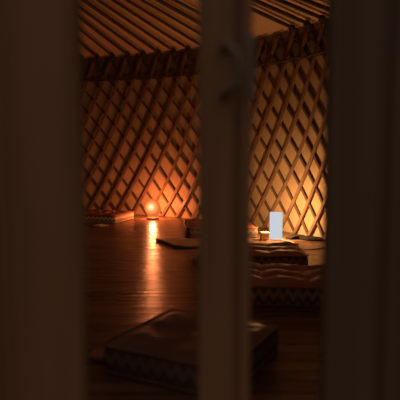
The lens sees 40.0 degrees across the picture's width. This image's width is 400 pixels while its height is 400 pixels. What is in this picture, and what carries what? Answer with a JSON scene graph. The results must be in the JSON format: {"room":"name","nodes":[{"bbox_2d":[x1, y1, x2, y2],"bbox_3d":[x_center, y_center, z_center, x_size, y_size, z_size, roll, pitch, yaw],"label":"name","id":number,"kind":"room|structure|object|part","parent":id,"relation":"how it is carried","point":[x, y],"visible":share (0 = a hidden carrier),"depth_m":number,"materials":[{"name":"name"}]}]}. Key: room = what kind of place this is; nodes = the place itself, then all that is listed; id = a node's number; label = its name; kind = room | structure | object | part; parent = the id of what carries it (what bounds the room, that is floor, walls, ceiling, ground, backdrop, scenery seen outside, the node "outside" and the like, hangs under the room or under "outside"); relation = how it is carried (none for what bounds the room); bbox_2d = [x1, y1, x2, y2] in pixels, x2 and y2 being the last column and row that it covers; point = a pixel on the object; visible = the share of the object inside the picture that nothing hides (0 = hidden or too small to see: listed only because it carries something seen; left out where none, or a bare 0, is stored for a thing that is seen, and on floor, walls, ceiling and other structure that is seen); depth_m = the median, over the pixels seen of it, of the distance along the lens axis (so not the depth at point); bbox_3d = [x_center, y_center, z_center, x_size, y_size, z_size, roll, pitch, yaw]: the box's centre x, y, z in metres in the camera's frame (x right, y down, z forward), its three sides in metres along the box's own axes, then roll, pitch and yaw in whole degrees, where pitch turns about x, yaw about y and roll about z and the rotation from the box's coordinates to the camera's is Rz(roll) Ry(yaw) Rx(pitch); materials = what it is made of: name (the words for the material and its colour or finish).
{"room":"traditional dwelling","nodes":[
{"label":"traditional dwelling","id":0,"kind":"room"},
{"bbox_2d":[85,214,321,399],"bbox_3d":[-2.100,0.424,3.728,7.200,0.060,5.860,0,6,0],"label":"floor","id":1,"kind":"structure","parent":0,"point":[133,277],"depth_m":2.63,"materials":[{"name":"brown wood"}]},
{"bbox_2d":[88,346,104,363],"bbox_3d":[-0.298,0.543,2.046,0.089,0.022,0.286,3,6,26],"label":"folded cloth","id":2,"kind":"object","parent":1,"relation":"on","point":[97,355],"visible":0.14,"depth_m":1.94,"materials":[{"name":"brown fabric"}]},
{"bbox_2d":[92,224,108,226],"bbox_3d":[-0.965,0.239,5.250,0.141,0.012,0.131,-5,7,-41],"label":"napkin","id":3,"kind":"object","parent":1,"relation":"on","point":[96,225],"visible":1,"depth_m":5.22,"materials":[{"name":"fabric"}]},
{"bbox_2d":[85,209,133,222],"bbox_3d":[-1.000,0.159,5.680,0.519,0.088,0.438,2,6,21],"label":"floor cushion","id":4,"kind":"object","parent":1,"relation":"on","point":[95,215],"visible":0.82,"depth_m":5.51,"materials":[{"name":"fabric"}]},
{"bbox_2d":[144,198,160,219],"bbox_3d":[-0.491,0.091,5.736,0.176,0.219,0.143,0,6,0],"label":"salt lamp","id":5,"kind":"object","parent":1,"relation":"on","point":[152,208],"visible":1,"depth_m":5.69,"materials":[{"name":"orange stone"}]},
{"bbox_2d":[156,238,197,247],"bbox_3d":[-0.110,0.332,4.272,0.500,0.015,0.400,0,6,0],"label":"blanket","id":6,"kind":"object","parent":1,"relation":"on","point":[174,242],"visible":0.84,"depth_m":4.25,"materials":[{"name":"fabric"}]},
{"bbox_2d":[103,309,278,395],"bbox_3d":[-0.018,0.511,1.922,0.469,0.109,0.470,3,6,28],"label":"floor cushion","id":7,"kind":"object","parent":1,"relation":"on","point":[162,350],"visible":0.71,"depth_m":1.81,"materials":[{"name":"fabric"}]},
{"bbox_2d":[184,219,257,237],"bbox_3d":[0.170,0.235,4.823,0.619,0.102,0.553,0,6,-3],"label":"floor cushion","id":8,"kind":"object","parent":1,"relation":"on","point":[190,225],"visible":0.37,"depth_m":4.57,"materials":[{"name":"fabric"}]},
{"bbox_2d":[260,231,269,240],"bbox_3d":[0.524,0.292,4.458,0.068,0.064,0.064,-1,6,-8],"label":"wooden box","id":9,"kind":"object","parent":1,"relation":"on","point":[263,235],"visible":1,"depth_m":4.43,"materials":[{"name":"brown wood"}]},
{"bbox_2d":[269,212,282,240],"bbox_3d":[0.616,0.212,4.461,0.100,0.222,0.100,1,6,6],"label":"table lamp","id":10,"kind":"object","parent":1,"relation":"on","point":[276,218],"visible":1,"depth_m":4.41,"materials":[{"name":"white paper"}]},
{"bbox_2d":[251,242,308,265],"bbox_3d":[0.332,0.350,3.547,0.680,0.118,0.436,0,6,2],"label":"floor cushion","id":11,"kind":"object","parent":1,"relation":"on","point":[275,252],"visible":0.44,"depth_m":3.35,"materials":[{"name":"orange fabric"}]},
{"bbox_2d":[250,262,320,307],"bbox_3d":[0.420,0.415,2.779,0.680,0.136,0.435,0,6,4],"label":"floor cushion","id":12,"kind":"object","parent":1,"relation":"on","point":[272,285],"visible":0.47,"depth_m":2.58,"materials":[{"name":"orange fabric"}]},
{"bbox_2d":[282,240,321,249],"bbox_3d":[0.857,0.341,4.232,0.409,0.007,0.407,0,6,0],"label":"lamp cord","id":13,"kind":"object","parent":1,"relation":"on","point":[282,240],"visible":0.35,"depth_m":4.07,"materials":[{"name":"plastic"}]},
{"bbox_2d":[285,234,321,240],"bbox_3d":[0.872,0.304,4.484,0.340,0.031,0.143,3,6,26],"label":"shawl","id":14,"kind":"object","parent":1,"relation":"on","point":[302,237],"visible":0.94,"depth_m":4.46,"materials":[{"name":"fabric"}]},
{"bbox_2d":[81,0,326,56],"bbox_3d":[-2.100,-1.721,3.471,6.900,0.760,5.660,0,6,0],"label":"ceiling","id":15,"kind":"structure","parent":0,"point":[262,26],"depth_m":5.09,"materials":[{"name":"fabric"}]},
{"bbox_2d":[82,42,100,62],"bbox_3d":[-1.505,-1.765,4.752,0.060,0.774,2.807,2,6,16],"label":"pole","id":16,"kind":"object","parent":15,"relation":"attached to","point":[96,56],"visible":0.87,"depth_m":5.94,"materials":[{"name":"brown wood"}]},
{"bbox_2d":[81,29,115,62],"bbox_3d":[-1.395,-1.760,4.714,0.060,0.771,2.805,2,6,19],"label":"pole","id":17,"kind":"object","parent":15,"relation":"attached to","point":[112,56],"visible":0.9,"depth_m":5.74,"materials":[{"name":"brown wood"}]},
{"bbox_2d":[81,17,131,61],"bbox_3d":[-1.292,-1.757,4.671,0.060,0.774,2.806,2,6,22],"label":"pole","id":18,"kind":"object","parent":15,"relation":"attached to","point":[127,54],"visible":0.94,"depth_m":5.53,"materials":[{"name":"brown wood"}]},
{"bbox_2d":[81,7,146,59],"bbox_3d":[-1.216,-1.753,4.636,0.060,0.772,2.806,3,6,27],"label":"pole","id":19,"kind":"object","parent":15,"relation":"attached to","point":[82,9],"visible":0.98,"depth_m":5.37,"materials":[{"name":"brown wood"}]},
{"bbox_2d":[81,0,161,59],"bbox_3d":[-1.109,-1.749,4.579,0.060,0.775,2.807,3,6,30],"label":"pole","id":20,"kind":"object","parent":15,"relation":"attached to","point":[158,52],"visible":1,"depth_m":5.21,"materials":[{"name":"brown wood"}]},
{"bbox_2d":[96,0,176,57],"bbox_3d":[-1.012,-1.742,4.520,0.060,0.772,2.805,4,7,33],"label":"pole","id":21,"kind":"object","parent":15,"relation":"attached to","point":[172,50],"visible":1,"depth_m":5.16,"materials":[{"name":"brown wood"}]},
{"bbox_2d":[111,0,192,56],"bbox_3d":[-0.897,-1.734,4.439,0.060,0.772,2.806,4,7,35],"label":"pole","id":22,"kind":"object","parent":15,"relation":"attached to","point":[187,48],"visible":1,"depth_m":5.10,"materials":[{"name":"brown wood"}]},
{"bbox_2d":[125,0,197,44],"bbox_3d":[-0.830,-1.729,4.386,0.061,0.772,2.806,5,7,40],"label":"pole","id":23,"kind":"object","parent":15,"relation":"attached to","point":[128,1],"visible":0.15,"depth_m":4.95,"materials":[{"name":"brown wood"}]},
{"bbox_2d":[140,0,197,33],"bbox_3d":[-0.745,-1.721,4.312,0.060,0.772,2.805,5,8,43],"label":"pole","id":24,"kind":"object","parent":15,"relation":"attached to","point":[143,1],"visible":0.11,"depth_m":4.82,"materials":[{"name":"brown wood"}]},
{"bbox_2d":[155,0,197,23],"bbox_3d":[-0.661,-1.715,4.230,2.807,0.775,0.067,-5,8,-43],"label":"pole","id":25,"kind":"object","parent":15,"relation":"attached to","point":[162,2],"visible":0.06,"depth_m":4.67,"materials":[{"name":"brown wood"}]},
{"bbox_2d":[172,0,197,13],"bbox_3d":[-0.594,-1.707,4.156,2.806,0.772,0.060,-5,7,-40],"label":"pole","id":26,"kind":"object","parent":15,"relation":"attached to","point":[176,1],"visible":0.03,"depth_m":4.55,"materials":[{"name":"brown wood"}]},
{"bbox_2d":[253,7,298,37],"bbox_3d":[-0.378,-1.679,3.853,2.807,0.775,0.060,-3,6,-31],"label":"pole","id":27,"kind":"object","parent":15,"relation":"attached to","point":[291,27],"visible":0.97,"depth_m":4.48,"materials":[{"name":"brown wood"}]},
{"bbox_3d":[0.765,-1.410,4.584,0.046,0.100,0.060,-3,6,-30],"label":"tie cord","id":28,"kind":"part","parent":27,"relation":"part of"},
{"bbox_2d":[253,0,313,33],"bbox_3d":[-0.338,-1.672,3.782,2.807,0.775,0.060,-3,6,-27],"label":"pole","id":29,"kind":"object","parent":15,"relation":"attached to","point":[306,23],"visible":0.99,"depth_m":4.30,"materials":[{"name":"brown wood"}]},
{"bbox_3d":[0.857,-1.394,4.418,0.046,0.100,0.060,-3,6,-27],"label":"tie cord","id":30,"kind":"part","parent":29,"relation":"part of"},
{"bbox_2d":[274,0,326,28],"bbox_3d":[-0.284,-1.661,3.671,2.807,0.775,0.060,-2,6,-24],"label":"pole","id":31,"kind":"object","parent":15,"relation":"attached to","point":[321,18],"visible":0.96,"depth_m":4.16,"materials":[{"name":"brown wood"}]},
{"bbox_3d":[0.940,-1.378,4.248,0.046,0.100,0.060,-2,6,-24],"label":"tie cord","id":32,"kind":"part","parent":31,"relation":"part of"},
{"bbox_2d":[300,0,326,10],"bbox_3d":[-0.241,-1.651,3.568,2.807,0.775,0.061,-2,6,-21],"label":"pole","id":33,"kind":"object","parent":15,"relation":"attached to","point":[311,2],"visible":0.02,"depth_m":3.99,"materials":[{"name":"brown wood"}]},
{"bbox_2d":[82,21,326,236],"bbox_3d":[-2.100,-0.484,3.601,6.920,1.773,5.658,0,6,0],"label":"wall","id":34,"kind":"structure","parent":0,"point":[107,126],"depth_m":5.74,"materials":[{"name":"fabric"}]},
{"bbox_2d":[82,21,326,81],"bbox_3d":[-2.100,-1.204,3.523,6.823,0.260,5.579,0,6,0],"label":"trim","id":35,"kind":"structure","parent":34,"relation":"attached to","point":[279,54],"depth_m":5.71,"materials":[{"name":"fabric"}]},
{"bbox_3d":[-2.095,-0.369,0.758,5.361,2.090,0.100,0,6,0],"label":"wall","id":36,"kind":"structure","parent":0,"visible":0},
{"bbox_2d":[0,0,399,399],"bbox_3d":[-0.010,-0.136,0.776,0.820,1.619,0.110,0,6,0],"label":"door","id":37,"kind":"structure","parent":36,"relation":"in","point":[44,332],"depth_m":0.78,"materials":[{"name":"brown wood"}]},
{"bbox_3d":[0.039,-0.176,0.745,0.023,0.079,0.047,-3,6,-29],"label":"handle","id":38,"kind":"part","parent":37,"relation":"part of","materials":[{"name":"grey metal"}]},
{"bbox_3d":[0.071,-0.186,0.783,0.010,0.090,0.046,0,6,0],"label":"lock plate","id":39,"kind":"part","parent":37,"relation":"part of","materials":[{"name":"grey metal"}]}
]}

